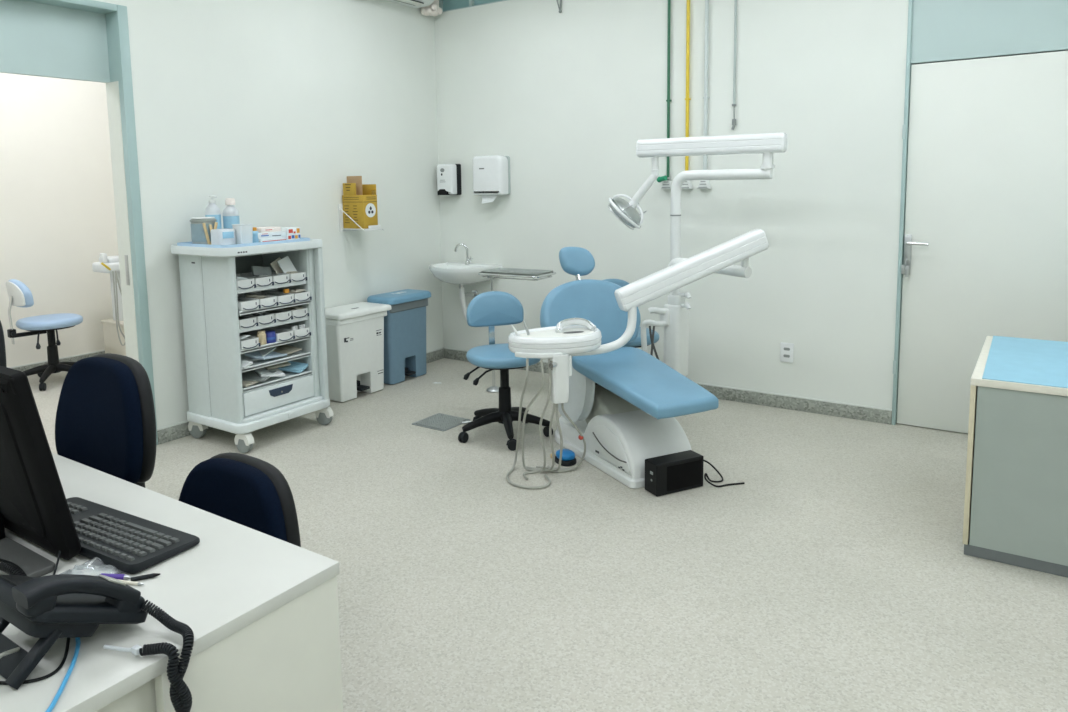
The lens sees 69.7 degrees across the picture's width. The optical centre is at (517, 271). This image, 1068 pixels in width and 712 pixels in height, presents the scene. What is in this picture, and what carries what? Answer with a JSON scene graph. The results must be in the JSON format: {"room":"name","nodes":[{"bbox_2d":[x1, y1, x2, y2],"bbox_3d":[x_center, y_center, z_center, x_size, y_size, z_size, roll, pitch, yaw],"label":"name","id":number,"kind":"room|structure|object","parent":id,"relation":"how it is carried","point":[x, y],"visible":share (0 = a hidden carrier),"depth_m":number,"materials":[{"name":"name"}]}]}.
{"room":"dental clinic","nodes":[
{"label":"dental clinic","id":0,"kind":"room"},
{"bbox_2d":[0,73,118,367],"bbox_3d":[-4.731,-0.590,4.977,0.150,3.120,7.222,4,8,34],"label":"wall","id":1,"kind":"structure","parent":0,"point":[58,216],"depth_m":6.25,"materials":[{"name":"paint"}]},
{"bbox_2d":[10,350,104,371],"bbox_3d":[-4.639,0.919,5.102,0.016,0.090,6.922,4,8,34],"label":"baseboard","id":2,"kind":"structure","parent":1,"relation":"attached to","point":[75,358],"depth_m":6.37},
{"bbox_2d":[95,0,443,428],"bbox_3d":[-2.631,-0.470,3.634,0.150,3.120,7.072,4,8,34],"label":"wall","id":3,"kind":"structure","parent":0,"point":[268,106],"depth_m":5.07,"materials":[{"name":"paint"}]},
{"bbox_2d":[0,0,157,444],"bbox_3d":[-2.489,-0.162,3.866,0.170,2.450,1.150,4,8,34],"label":"door frame","id":4,"kind":"structure","parent":3,"relation":"in","point":[83,40],"depth_m":4.16,"materials":[{"name":"paint"}]},
{"bbox_2d":[157,347,443,443],"bbox_3d":[-1.352,0.823,5.478,0.016,0.090,2.572,4,8,34],"label":"baseboard","id":5,"kind":"structure","parent":3,"relation":"attached to","point":[178,430],"depth_m":4.53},
{"bbox_2d":[338,204,383,231],"bbox_3d":[-1.125,-0.386,5.498,0.263,0.200,0.200,4,8,34],"label":"wire holder","id":6,"kind":"object","parent":3,"relation":"attached to","point":[340,206],"visible":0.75,"depth_m":5.49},
{"bbox_2d":[342,176,377,228],"bbox_3d":[-1.130,-0.495,5.488,0.212,0.370,0.141,4,8,34],"label":"box","id":7,"kind":"object","parent":6,"relation":"in","point":[359,200],"visible":1,"depth_m":5.44,"materials":[{"name":"cardboard"}]},
{"bbox_2d":[386,0,433,7],"bbox_3d":[-0.952,-2.144,5.617,0.216,0.271,0.840,4,8,34],"label":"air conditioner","id":8,"kind":"object","parent":3,"relation":"attached to","point":[411,3],"visible":1,"depth_m":5.86,"materials":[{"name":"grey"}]},
{"bbox_2d":[27,358,1067,711],"bbox_3d":[-0.948,1.242,2.595,9.260,0.100,7.222,4,8,34],"label":"floor","id":9,"kind":"structure","parent":0,"point":[838,577],"depth_m":2.90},
{"bbox_2d":[0,321,6,366],"bbox_3d":[-2.108,0.682,2.651,0.538,1.036,0.638,4,8,34],"label":"office chair","id":10,"kind":"object","parent":9,"relation":"on","point":[2,340],"visible":0.22,"depth_m":2.71,"materials":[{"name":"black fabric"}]},
{"bbox_2d":[6,279,82,390],"bbox_3d":[-3.586,0.444,5.879,0.511,0.823,0.562,5,9,40],"label":"chair","id":11,"kind":"object","parent":9,"relation":"on","point":[19,294],"visible":0.8,"depth_m":5.72,"materials":[{"name":"blue plastic"}]},
{"bbox_2d":[55,353,155,487],"bbox_3d":[-1.316,0.761,2.090,0.538,0.981,0.638,4,8,34],"label":"office chair","id":12,"kind":"object","parent":9,"relation":"on","point":[105,421],"visible":0.49,"depth_m":2.17,"materials":[{"name":"blue fabric"}]},
{"bbox_2d":[92,253,125,355],"bbox_3d":[-3.233,0.310,6.394,0.394,0.958,0.524,4,8,34],"label":"dental unit","id":13,"kind":"object","parent":9,"relation":"on","point":[113,328],"visible":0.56,"depth_m":6.27,"materials":[{"name":"plastic"}]},
{"bbox_2d":[0,452,342,711],"bbox_3d":[-1.614,0.899,1.976,2.604,0.737,0.706,4,8,34],"label":"desk","id":14,"kind":"object","parent":9,"relation":"on","point":[261,610],"visible":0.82,"depth_m":1.38,"materials":[{"name":"laminate"}]},
{"bbox_2d":[0,647,19,657],"bbox_3d":[-0.865,0.587,1.123,0.228,0.053,0.063,-2,7,-6],"label":"cable","id":15,"kind":"object","parent":14,"relation":"on","point":[8,652],"visible":1,"depth_m":1.14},
{"bbox_2d":[0,559,26,575],"bbox_3d":[-1.026,0.556,1.460,0.328,0.044,0.025,2,7,27],"label":"coiled cable","id":16,"kind":"object","parent":14,"relation":"on","point":[6,566],"visible":0.66,"depth_m":1.41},
{"bbox_2d":[0,638,69,684],"bbox_3d":[-0.803,0.589,1.170,0.208,0.036,0.117,-3,7,-16],"label":"cable","id":17,"kind":"object","parent":14,"relation":"on","point":[59,667],"visible":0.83,"depth_m":1.15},
{"bbox_2d":[0,366,80,576],"bbox_3d":[-1.090,0.365,1.581,0.500,0.396,0.109,4,8,34],"label":"monitor","id":18,"kind":"object","parent":14,"relation":"on","point":[34,506],"visible":0.88,"depth_m":1.46,"materials":[{"name":"plastic"}]},
{"bbox_2d":[45,637,80,711],"bbox_3d":[-0.684,0.594,1.115,0.065,0.036,0.269,-1,7,-1],"label":"cable","id":19,"kind":"object","parent":14,"relation":"on","point":[78,642],"visible":0.82,"depth_m":1.14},
{"bbox_2d":[61,557,124,575],"bbox_3d":[-0.810,0.565,1.452,0.095,0.019,0.081,4,8,34],"label":"plastic bag","id":20,"kind":"object","parent":14,"relation":"on","point":[95,566],"visible":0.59,"depth_m":1.45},
{"bbox_2d":[0,574,193,711],"bbox_3d":[-0.678,0.680,1.220,0.311,0.445,0.225,4,8,34],"label":"telephone","id":21,"kind":"object","parent":14,"relation":"on","point":[49,608],"visible":1,"depth_m":1.18,"materials":[{"name":"plastic"}]},
{"bbox_2d":[101,573,130,579],"bbox_3d":[-0.750,0.571,1.432,0.060,0.010,0.011,0,7,6],"label":"pen","id":22,"kind":"object","parent":14,"relation":"on","point":[116,576],"visible":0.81,"depth_m":1.43,"materials":[{"name":"purple plastic"}]},
{"bbox_2d":[118,579,144,585],"bbox_3d":[-0.720,0.574,1.417,0.070,0.006,0.006,1,7,14],"label":"pen","id":23,"kind":"object","parent":14,"relation":"on","point":[123,581],"visible":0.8,"depth_m":1.41,"materials":[{"name":"white plastic"}]},
{"bbox_2d":[66,497,199,573],"bbox_3d":[-0.880,0.544,1.619,0.455,0.024,0.158,3,8,30],"label":"keyboard","id":24,"kind":"object","parent":14,"relation":"on","point":[132,544],"visible":0.75,"depth_m":1.56,"materials":[{"name":"plastic"}]},
{"bbox_2d":[131,573,159,580],"bbox_3d":[-0.696,0.571,1.434,0.050,0.008,0.008,-4,7,-23],"label":"pen","id":25,"kind":"object","parent":14,"relation":"on","point":[147,576],"visible":1,"depth_m":1.43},
{"bbox_2d":[178,452,300,546],"bbox_3d":[-0.822,0.889,1.764,0.539,0.786,0.639,4,8,34],"label":"office chair","id":26,"kind":"object","parent":9,"relation":"on","point":[246,490],"visible":0.23,"depth_m":1.87,"materials":[{"name":"blue fabric"}]},
{"bbox_2d":[171,239,333,452],"bbox_3d":[-1.575,0.399,4.569,0.597,1.147,0.712,4,8,34],"label":"cart","id":27,"kind":"object","parent":9,"relation":"on","point":[217,398],"visible":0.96,"depth_m":4.38,"materials":[{"name":"grey"}]},
{"bbox_2d":[177,237,309,247],"bbox_3d":[-1.594,-0.171,4.487,0.460,0.020,0.600,4,8,34],"label":"cart top","id":28,"kind":"object","parent":27,"relation":"on","point":[301,238],"visible":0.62,"depth_m":4.29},
{"bbox_2d":[190,217,216,243],"bbox_3d":[-1.786,-0.231,4.361,0.142,0.157,0.142,4,8,34],"label":"canister","id":29,"kind":"object","parent":28,"relation":"on","point":[198,236],"visible":0.83,"depth_m":4.30,"materials":[{"name":"plastic"}]},
{"bbox_2d":[202,223,210,244],"bbox_3d":[-1.743,-0.209,4.295,0.016,0.125,0.041,5,9,41],"label":"wooden spatula","id":30,"kind":"object","parent":28,"relation":"on","point":[204,224],"visible":0.88,"depth_m":4.29,"materials":[{"name":"brown wood"}]},
{"bbox_2d":[205,195,221,228],"bbox_3d":[-1.776,-0.303,4.470,0.085,0.277,0.094,-2,7,-5],"label":"pump bottle","id":31,"kind":"object","parent":28,"relation":"on","point":[212,210],"visible":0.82,"depth_m":4.44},
{"bbox_2d":[211,228,235,244],"bbox_3d":[-1.649,-0.192,4.296,0.092,0.090,0.110,4,8,34],"label":"container","id":32,"kind":"object","parent":28,"relation":"on","point":[226,236],"visible":0.88,"depth_m":4.26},
{"bbox_2d":[223,198,239,228],"bbox_3d":[-1.687,-0.301,4.517,0.091,0.258,0.091,4,8,34],"label":"bottle","id":33,"kind":"object","parent":28,"relation":"on","point":[230,213],"visible":0.69,"depth_m":4.48,"materials":[{"name":"plastic"}]},
{"bbox_2d":[232,224,252,243],"bbox_3d":[-1.561,-0.211,4.355,0.093,0.113,0.093,4,8,34],"label":"plastic cup","id":34,"kind":"object","parent":28,"relation":"on","point":[244,232],"visible":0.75,"depth_m":4.32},
{"bbox_2d":[253,227,258,242],"bbox_3d":[-1.532,-0.211,4.451,0.064,0.090,0.063,4,8,34],"label":"jar","id":35,"kind":"object","parent":28,"relation":"on","point":[255,232],"visible":0.65,"depth_m":4.43,"materials":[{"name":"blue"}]},
{"bbox_2d":[259,237,285,241],"bbox_3d":[-1.488,-0.189,4.552,0.131,0.022,0.200,3,8,31],"label":"box","id":36,"kind":"object","parent":28,"relation":"on","point":[277,238],"visible":0.5,"depth_m":4.50,"materials":[{"name":"cardboard"}]},
{"bbox_2d":[258,231,285,238],"bbox_3d":[-1.491,-0.217,4.545,0.121,0.034,0.190,4,8,37],"label":"box","id":37,"kind":"object","parent":36,"relation":"on","point":[276,234],"visible":0.72,"depth_m":4.51,"materials":[{"name":"cardboard"}]},
{"bbox_2d":[257,227,280,232],"bbox_3d":[-1.500,-0.248,4.547,0.111,0.026,0.150,3,8,30],"label":"box","id":38,"kind":"object","parent":37,"relation":"on","point":[259,229],"visible":0.78,"depth_m":4.51,"materials":[{"name":"cardboard"}]},
{"bbox_2d":[281,227,300,239],"bbox_3d":[-1.384,-0.228,4.646,0.091,0.075,0.100,4,8,34],"label":"box","id":39,"kind":"object","parent":28,"relation":"on","point":[292,233],"visible":0.74,"depth_m":4.62,"materials":[{"name":"cardboard"}]},
{"bbox_2d":[236,278,255,289],"bbox_3d":[-1.632,0.065,4.357,0.306,0.052,0.121,4,8,34],"label":"tray","id":40,"kind":"object","parent":27,"relation":"on","point":[249,283],"visible":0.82,"depth_m":4.27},
{"bbox_2d":[241,359,252,368],"bbox_3d":[-1.556,0.521,4.320,0.102,0.037,0.070,2,7,21],"label":"paper packet","id":41,"kind":"object","parent":27,"relation":"on","point":[244,363],"visible":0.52,"depth_m":4.31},
{"bbox_2d":[238,315,257,328],"bbox_3d":[-1.629,0.283,4.382,0.306,0.052,0.121,4,8,34],"label":"tray","id":42,"kind":"object","parent":27,"relation":"on","point":[251,321],"visible":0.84,"depth_m":4.30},
{"bbox_2d":[237,297,260,310],"bbox_3d":[-1.606,0.182,4.353,0.306,0.052,0.121,4,8,34],"label":"tray","id":43,"kind":"object","parent":27,"relation":"on","point":[251,304],"visible":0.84,"depth_m":4.27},
{"bbox_2d":[239,334,260,349],"bbox_3d":[-1.619,0.399,4.389,0.306,0.052,0.121,4,8,34],"label":"tray","id":44,"kind":"object","parent":27,"relation":"on","point":[252,342],"visible":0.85,"depth_m":4.31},
{"bbox_2d":[242,381,259,386],"bbox_3d":[-1.614,0.629,4.442,0.260,0.021,0.150,2,7,26],"label":"paper packet","id":45,"kind":"object","parent":27,"relation":"on","point":[244,383],"visible":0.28,"depth_m":4.36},
{"bbox_2d":[242,370,275,380],"bbox_3d":[-1.555,0.608,4.472,0.240,0.024,0.160,0,7,6],"label":"paper packet","id":46,"kind":"object","parent":45,"relation":"on","point":[251,375],"visible":0.57,"depth_m":4.44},
{"bbox_2d":[236,274,273,286],"bbox_3d":[-1.563,0.052,4.457,0.306,0.052,0.121,4,8,34],"label":"tray","id":47,"kind":"object","parent":27,"relation":"on","point":[261,280],"visible":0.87,"depth_m":4.39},
{"bbox_2d":[238,313,275,324],"bbox_3d":[-1.560,0.270,4.481,0.306,0.052,0.121,4,8,34],"label":"tray","id":48,"kind":"object","parent":27,"relation":"on","point":[267,318],"visible":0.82,"depth_m":4.40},
{"bbox_2d":[237,293,278,307],"bbox_3d":[-1.537,0.169,4.453,0.306,0.052,0.121,4,8,34],"label":"tray","id":49,"kind":"object","parent":27,"relation":"on","point":[268,301],"visible":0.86,"depth_m":4.38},
{"bbox_2d":[245,294,265,298],"bbox_3d":[-1.516,0.148,4.441,0.106,0.035,0.130,-5,7,-29],"label":"packets","id":50,"kind":"object","parent":49,"relation":"in","point":[255,296],"visible":0.91,"depth_m":4.40,"materials":[{"name":"plastic"}]},
{"bbox_2d":[241,347,275,360],"bbox_3d":[-1.559,0.477,4.505,0.220,0.063,0.163,1,7,17],"label":"paper packet","id":51,"kind":"object","parent":27,"relation":"on","point":[263,352],"visible":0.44,"depth_m":4.49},
{"bbox_2d":[257,330,266,344],"bbox_3d":[-1.472,0.382,4.405,0.052,0.079,0.052,4,8,34],"label":"jar","id":52,"kind":"object","parent":27,"relation":"on","point":[261,334],"visible":0.9,"depth_m":4.38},
{"bbox_2d":[242,272,290,284],"bbox_3d":[-1.494,0.040,4.556,0.306,0.052,0.121,4,8,34],"label":"tray","id":53,"kind":"object","parent":27,"relation":"on","point":[282,278],"visible":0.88,"depth_m":4.48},
{"bbox_2d":[251,266,271,275],"bbox_3d":[-1.507,0.001,4.510,0.036,0.073,0.135,4,8,34],"label":"pouch","id":54,"kind":"object","parent":53,"relation":"on","point":[256,270],"visible":0.86,"depth_m":4.49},
{"bbox_2d":[254,368,285,376],"bbox_3d":[-1.484,0.592,4.557,0.140,0.036,0.241,-5,8,-32],"label":"paper packet","id":55,"kind":"object","parent":27,"relation":"on","point":[262,372],"visible":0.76,"depth_m":4.50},
{"bbox_2d":[263,362,290,369],"bbox_3d":[-1.503,0.561,4.687,0.140,0.020,0.240,-6,8,-38],"label":"paper packet","id":56,"kind":"object","parent":55,"relation":"on","point":[283,364],"visible":0.32,"depth_m":4.60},
{"bbox_2d":[246,327,294,341],"bbox_3d":[-1.481,0.374,4.589,0.306,0.052,0.121,4,8,34],"label":"tray","id":57,"kind":"object","parent":27,"relation":"on","point":[284,336],"visible":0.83,"depth_m":4.54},
{"bbox_2d":[265,331,275,343],"bbox_3d":[-1.441,0.382,4.460,0.067,0.065,0.066,4,8,34],"label":"jar","id":58,"kind":"object","parent":27,"relation":"on","point":[270,335],"visible":0.88,"depth_m":4.43,"materials":[{"name":"blue"}]},
{"bbox_2d":[248,291,294,304],"bbox_3d":[-1.468,0.157,4.553,0.306,0.052,0.121,4,8,34],"label":"tray","id":59,"kind":"object","parent":27,"relation":"on","point":[287,298],"visible":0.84,"depth_m":4.50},
{"bbox_2d":[237,280,305,293],"bbox_3d":[-1.589,0.079,4.542,0.417,0.024,0.495,4,8,34],"label":"shelf","id":60,"kind":"object","parent":27,"relation":"attached to","point":[302,284],"depth_m":4.44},
{"bbox_2d":[239,316,307,332],"bbox_3d":[-1.585,0.297,4.567,0.417,0.024,0.495,4,8,34],"label":"shelf","id":61,"kind":"object","parent":27,"relation":"attached to","point":[304,319],"depth_m":4.46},
{"bbox_2d":[238,300,309,315],"bbox_3d":[-1.574,0.195,4.547,0.447,0.024,0.495,4,8,34],"label":"shelf","id":62,"kind":"object","parent":27,"relation":"attached to","point":[306,303],"depth_m":4.42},
{"bbox_2d":[240,334,309,353],"bbox_3d":[-1.579,0.413,4.578,0.427,0.024,0.495,4,8,34],"label":"shelf","id":63,"kind":"object","parent":27,"relation":"attached to","point":[307,338],"depth_m":4.46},
{"bbox_2d":[241,351,310,372],"bbox_3d":[-1.577,0.518,4.590,0.427,0.024,0.495,4,8,34],"label":"shelf","id":64,"kind":"object","parent":27,"relation":"attached to","point":[261,363],"depth_m":4.50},
{"bbox_2d":[243,370,311,392],"bbox_3d":[-1.573,0.632,4.601,0.432,0.024,0.495,4,8,34],"label":"shelf","id":65,"kind":"object","parent":27,"relation":"attached to","point":[273,383],"depth_m":4.50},
{"bbox_2d":[264,309,292,321],"bbox_3d":[-1.491,0.258,4.581,0.306,0.052,0.121,4,8,34],"label":"tray","id":66,"kind":"object","parent":27,"relation":"on","point":[285,315],"visible":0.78,"depth_m":4.50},
{"bbox_2d":[266,344,301,353],"bbox_3d":[-1.451,0.481,4.668,0.240,0.027,0.160,5,9,43],"label":"paper packet","id":67,"kind":"object","parent":27,"relation":"on","point":[286,349],"visible":0.52,"depth_m":4.66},
{"bbox_2d":[245,351,286,358],"bbox_3d":[-1.477,0.488,4.503,0.140,0.047,0.202,2,7,23],"label":"paper packet","id":68,"kind":"object","parent":67,"relation":"on","point":[256,355],"visible":0.91,"depth_m":4.46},
{"bbox_2d":[263,288,311,301],"bbox_3d":[-1.399,0.144,4.653,0.306,0.052,0.121,4,8,34],"label":"tray","id":69,"kind":"object","parent":27,"relation":"on","point":[305,295],"visible":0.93,"depth_m":4.58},
{"bbox_2d":[281,289,304,293],"bbox_3d":[-1.364,0.124,4.625,0.184,0.035,0.087,4,8,34],"label":"packets","id":70,"kind":"object","parent":69,"relation":"in","point":[294,291],"visible":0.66,"depth_m":4.59,"materials":[{"name":"plastic"}]},
{"bbox_2d":[271,270,306,281],"bbox_3d":[-1.425,0.027,4.656,0.306,0.052,0.121,4,8,34],"label":"tray","id":71,"kind":"object","parent":27,"relation":"on","point":[300,276],"visible":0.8,"depth_m":4.57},
{"bbox_2d":[270,257,281,274],"bbox_3d":[-1.428,-0.023,4.595,0.037,0.118,0.111,4,8,34],"label":"paper packet","id":72,"kind":"object","parent":71,"relation":"in","point":[274,264],"visible":0.53,"depth_m":4.58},
{"bbox_2d":[277,256,295,272],"bbox_3d":[-1.381,-0.028,4.587,0.046,0.124,0.111,4,8,34],"label":"paper packet","id":73,"kind":"object","parent":71,"relation":"in","point":[285,263],"visible":0.76,"depth_m":4.58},
{"bbox_2d":[273,324,310,337],"bbox_3d":[-1.412,0.362,4.689,0.306,0.052,0.121,4,8,34],"label":"tray","id":74,"kind":"object","parent":27,"relation":"on","point":[303,332],"visible":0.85,"depth_m":4.63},
{"bbox_2d":[278,361,307,372],"bbox_3d":[-1.372,0.580,4.665,0.163,0.051,0.101,1,7,13],"label":"paper packet","id":75,"kind":"object","parent":27,"relation":"on","point":[297,367],"visible":0.8,"depth_m":4.64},
{"bbox_2d":[281,307,308,318],"bbox_3d":[-1.422,0.245,4.681,0.306,0.052,0.121,4,8,34],"label":"tray","id":76,"kind":"object","parent":27,"relation":"on","point":[299,313],"visible":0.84,"depth_m":4.59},
{"bbox_2d":[281,306,303,309],"bbox_3d":[-1.381,0.219,4.654,0.182,0.041,0.124,4,8,34],"label":"packets","id":77,"kind":"object","parent":76,"relation":"in","point":[292,307],"visible":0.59,"depth_m":4.63,"materials":[{"name":"beige paper"}]},
{"bbox_2d":[325,302,390,401],"bbox_3d":[-1.168,0.557,5.436,0.310,0.610,0.515,4,8,34],"label":"pedal bin","id":78,"kind":"object","parent":9,"relation":"on","point":[355,331],"visible":0.94,"depth_m":5.28,"materials":[{"name":"grey"}]},
{"bbox_2d":[367,289,430,384],"bbox_3d":[-0.890,0.486,5.845,0.275,0.650,0.475,4,8,34],"label":"pedal bin","id":79,"kind":"object","parent":9,"relation":"on","point":[405,323],"visible":0.88,"depth_m":5.72,"materials":[{"name":"plastic"}]},
{"bbox_2d":[412,413,469,430],"bbox_3d":[-0.476,0.932,4.760,0.265,0.007,0.265,4,8,34],"label":"floor drain","id":80,"kind":"object","parent":9,"relation":"on","point":[439,421],"visible":1,"depth_m":4.74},
{"bbox_2d":[458,291,552,450],"bbox_3d":[-0.067,0.550,4.454,0.540,0.823,0.536,0,7,10],"label":"office chair","id":81,"kind":"object","parent":9,"relation":"on","point":[491,309],"visible":0.88,"depth_m":4.45,"materials":[{"name":"blue plastic"}]},
{"bbox_2d":[478,268,555,391],"bbox_3d":[-0.008,0.427,5.312,0.511,0.869,0.285,3,8,32],"label":"stand","id":82,"kind":"object","parent":9,"relation":"on","point":[490,273],"visible":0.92,"depth_m":5.23,"materials":[{"name":"silver metal"}]},
{"bbox_2d":[478,268,555,280],"bbox_3d":[-0.006,0.019,5.259,0.497,0.045,0.299,4,8,34],"label":"tray","id":83,"kind":"object","parent":82,"relation":"on","point":[490,273],"depth_m":5.20,"materials":[{"name":"silver metal"}]},
{"bbox_2d":[505,271,541,273],"bbox_3d":[0.021,0.008,5.245,0.256,0.008,0.130,4,8,34],"label":"instruments","id":84,"kind":"object","parent":82,"relation":"on","point":[522,272],"visible":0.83,"depth_m":5.25,"materials":[{"name":"silver metal"}]},
{"bbox_2d":[550,449,575,465],"bbox_3d":[0.242,0.973,4.056,0.104,0.065,0.161,-4,7,-25],"label":"foot pedal","id":85,"kind":"object","parent":9,"relation":"on","point":[568,456],"visible":0.85,"depth_m":4.00,"materials":[{"name":"blue plastic"}]},
{"bbox_2d":[540,247,718,488],"bbox_3d":[0.517,0.452,3.991,0.615,1.103,1.115,-4,7,-25],"label":"dental chair","id":86,"kind":"object","parent":9,"relation":"on","point":[625,403],"visible":0.79,"depth_m":3.94,"materials":[{"name":"blue"}]},
{"bbox_2d":[603,279,658,347],"bbox_3d":[0.700,0.480,4.960,0.540,0.823,0.536,0,7,10],"label":"stool","id":87,"kind":"object","parent":9,"relation":"on","point":[636,343],"visible":0.09,"depth_m":4.83,"materials":[{"name":"blue fabric"}]},
{"bbox_2d":[506,133,787,488],"bbox_3d":[0.652,0.149,3.965,1.082,1.710,1.453,4,8,34],"label":"dental delivery unit","id":88,"kind":"object","parent":9,"relation":"on","point":[571,337],"visible":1,"depth_m":3.92,"materials":[{"name":"metal"}]},
{"bbox_2d":[508,318,601,358],"bbox_3d":[0.191,0.311,3.736,0.384,0.150,0.451,4,8,34],"label":"tray","id":89,"kind":"object","parent":88,"relation":"on","point":[571,337],"depth_m":3.62,"materials":[{"name":"white plastic"}]},
{"bbox_2d":[570,229,768,355],"bbox_3d":[0.771,0.098,3.848,0.724,0.588,0.878,4,8,34],"label":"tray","id":90,"kind":"object","parent":88,"relation":"on","point":[720,259],"depth_m":3.83,"materials":[{"name":"plastic"}]},
{"bbox_2d":[608,133,787,229],"bbox_3d":[0.985,-0.494,4.356,1.030,0.531,0.294,4,8,34],"label":"lamp","id":91,"kind":"object","parent":88,"relation":"attached to","point":[767,144],"depth_m":4.33,"materials":[{"name":"white metal"}]},
{"bbox_2d":[645,450,703,496],"bbox_3d":[0.748,0.963,3.669,0.281,0.152,0.102,-4,7,-25],"label":"box","id":92,"kind":"object","parent":9,"relation":"on","point":[680,471],"visible":1,"depth_m":3.62,"materials":[{"name":"plastic"}]},
{"bbox_2d":[704,460,744,486],"bbox_3d":[0.973,0.978,3.724,0.223,0.106,0.130,4,8,34],"label":"power cable","id":93,"kind":"object","parent":9,"relation":"on","point":[709,463],"visible":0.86,"depth_m":3.71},
{"bbox_2d":[962,336,1067,577],"bbox_3d":[2.457,0.735,3.000,1.150,0.703,0.932,4,8,34],"label":"base cabinet","id":94,"kind":"object","parent":9,"relation":"on","point":[1016,502],"visible":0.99,"depth_m":2.86,"materials":[{"name":"laminate"}]},
{"bbox_2d":[982,336,1067,387],"bbox_3d":[2.446,0.383,2.965,1.084,0.004,0.923,4,8,34],"label":"countertop","id":95,"kind":"structure","parent":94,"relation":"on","point":[1010,359],"depth_m":3.12,"materials":[{"name":"laminate"}]},
{"bbox_2d":[435,0,908,408],"bbox_3d":[2.055,-0.513,4.621,6.465,2.830,0.150,4,8,34],"label":"wall","id":96,"kind":"structure","parent":0,"point":[569,96],"depth_m":5.08,"materials":[{"name":"paint"}]},
{"bbox_2d":[437,164,461,194],"bbox_3d":[-0.567,-0.745,6.234,0.172,0.250,0.131,4,8,34],"label":"soap dispenser","id":97,"kind":"object","parent":96,"relation":"attached to","point":[448,175],"visible":1,"depth_m":6.19,"materials":[{"name":"grey"}]},
{"bbox_2d":[429,243,501,319],"bbox_3d":[-0.459,0.101,6.087,0.530,0.630,0.422,4,8,34],"label":"basin","id":98,"kind":"object","parent":96,"relation":"attached to","point":[460,273],"visible":0.87,"depth_m":6.01,"materials":[{"name":"ceramic"}]},
{"bbox_2d":[454,243,472,264],"bbox_3d":[-0.435,-0.142,6.191,0.152,0.171,0.071,4,8,34],"label":"tap","id":99,"kind":"object","parent":98,"relation":"on","point":[468,259],"depth_m":6.19,"materials":[{"name":"silver metal"}]},
{"bbox_2d":[439,0,506,11],"bbox_3d":[2.019,-2.061,4.427,6.465,0.290,0.070,4,8,34],"label":"window","id":100,"kind":"structure","parent":96,"relation":"in","point":[446,5],"depth_m":6.12,"materials":[{"name":"teal glass"}]},
{"bbox_2d":[440,0,518,14],"bbox_3d":[2.030,-2.061,4.444,6.465,0.294,0.150,4,8,34],"label":"trim","id":101,"kind":"structure","parent":96,"relation":"attached to","point":[507,1],"depth_m":5.96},
{"bbox_2d":[473,155,510,202],"bbox_3d":[-0.212,-0.716,5.993,0.286,0.370,0.130,4,8,34],"label":"paper towel dispenser","id":102,"kind":"object","parent":96,"relation":"attached to","point":[491,174],"visible":1,"depth_m":5.93,"materials":[{"name":"grey"}]},
{"bbox_2d":[657,175,671,188],"bbox_3d":[0.994,-0.601,5.180,0.092,0.091,0.117,4,8,34],"label":"outlet","id":103,"kind":"object","parent":96,"relation":"attached to","point":[666,184],"visible":0.97,"depth_m":5.18,"materials":[{"name":"white plastic"}]},
{"bbox_2d":[444,347,891,423],"bbox_3d":[0.801,0.780,5.548,3.461,0.090,0.016,4,8,34],"label":"baseboard","id":104,"kind":"structure","parent":96,"relation":"attached to","point":[825,407],"depth_m":4.91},
{"bbox_2d":[666,0,671,179],"bbox_3d":[1.008,-1.438,5.120,0.031,1.648,0.027,4,8,34],"label":"gas pipe","id":105,"kind":"object","parent":96,"relation":"attached to","point":[668,100],"visible":1,"depth_m":5.13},
{"bbox_2d":[681,180,692,188],"bbox_3d":[1.125,-0.591,5.129,0.086,0.080,0.054,4,8,34],"label":"outlet","id":106,"kind":"object","parent":96,"relation":"attached to","point":[687,184],"visible":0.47,"depth_m":5.11,"materials":[{"name":"white plastic"}]},
{"bbox_2d":[685,0,690,170],"bbox_3d":[1.118,-1.431,5.043,0.035,1.648,0.029,4,8,34],"label":"gas pipe","id":107,"kind":"object","parent":96,"relation":"attached to","point":[687,98],"visible":0.9,"depth_m":5.04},
{"bbox_2d":[697,180,711,188],"bbox_3d":[1.229,-0.585,5.058,0.086,0.080,0.054,4,8,34],"label":"outlet","id":108,"kind":"object","parent":96,"relation":"attached to","point":[703,184],"visible":0.91,"depth_m":5.04,"materials":[{"name":"white plastic"}]},
{"bbox_2d":[703,0,708,169],"bbox_3d":[1.222,-1.425,4.972,0.037,1.648,0.030,4,8,34],"label":"gas pipe","id":109,"kind":"object","parent":96,"relation":"attached to","point":[705,97],"visible":0.9,"depth_m":4.98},
{"bbox_2d":[731,0,736,129],"bbox_3d":[1.373,-1.570,4.849,0.030,1.336,0.022,4,8,34],"label":"conduit","id":110,"kind":"object","parent":96,"relation":"attached to","point":[735,7],"visible":1,"depth_m":4.88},
{"bbox_2d":[780,343,793,362],"bbox_3d":[1.713,0.518,4.888,0.082,0.124,0.012,4,8,34],"label":"power socket","id":111,"kind":"object","parent":96,"relation":"attached to","point":[786,349],"visible":1,"depth_m":4.88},
{"bbox_2d":[783,347,789,357],"bbox_3d":[1.711,0.517,4.884,0.040,0.063,0.002,4,8,34],"label":"receptacle","id":112,"kind":"object","parent":111,"relation":"attached to","point":[786,350],"depth_m":4.88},
{"bbox_2d":[892,0,1067,433],"bbox_3d":[2.631,-0.369,4.208,0.956,2.620,0.205,4,8,34],"label":"door","id":113,"kind":"structure","parent":96,"relation":"in","point":[983,252],"depth_m":4.22,"materials":[{"name":"wood"}]},
{"bbox_3d":[-1.000,-1.957,2.229,9.260,0.100,7.222,4,8,34],"label":"ceiling","id":114,"kind":"structure","parent":0,"visible":0},
{"bbox_2d":[421,0,442,15],"bbox_3d":[-0.671,-2.183,6.053,0.164,0.329,0.165,4,8,34],"label":"pipe","id":115,"kind":"object","parent":114,"relation":"attached to","point":[433,9],"visible":0.96,"depth_m":6.03,"materials":[{"name":"plastic"}]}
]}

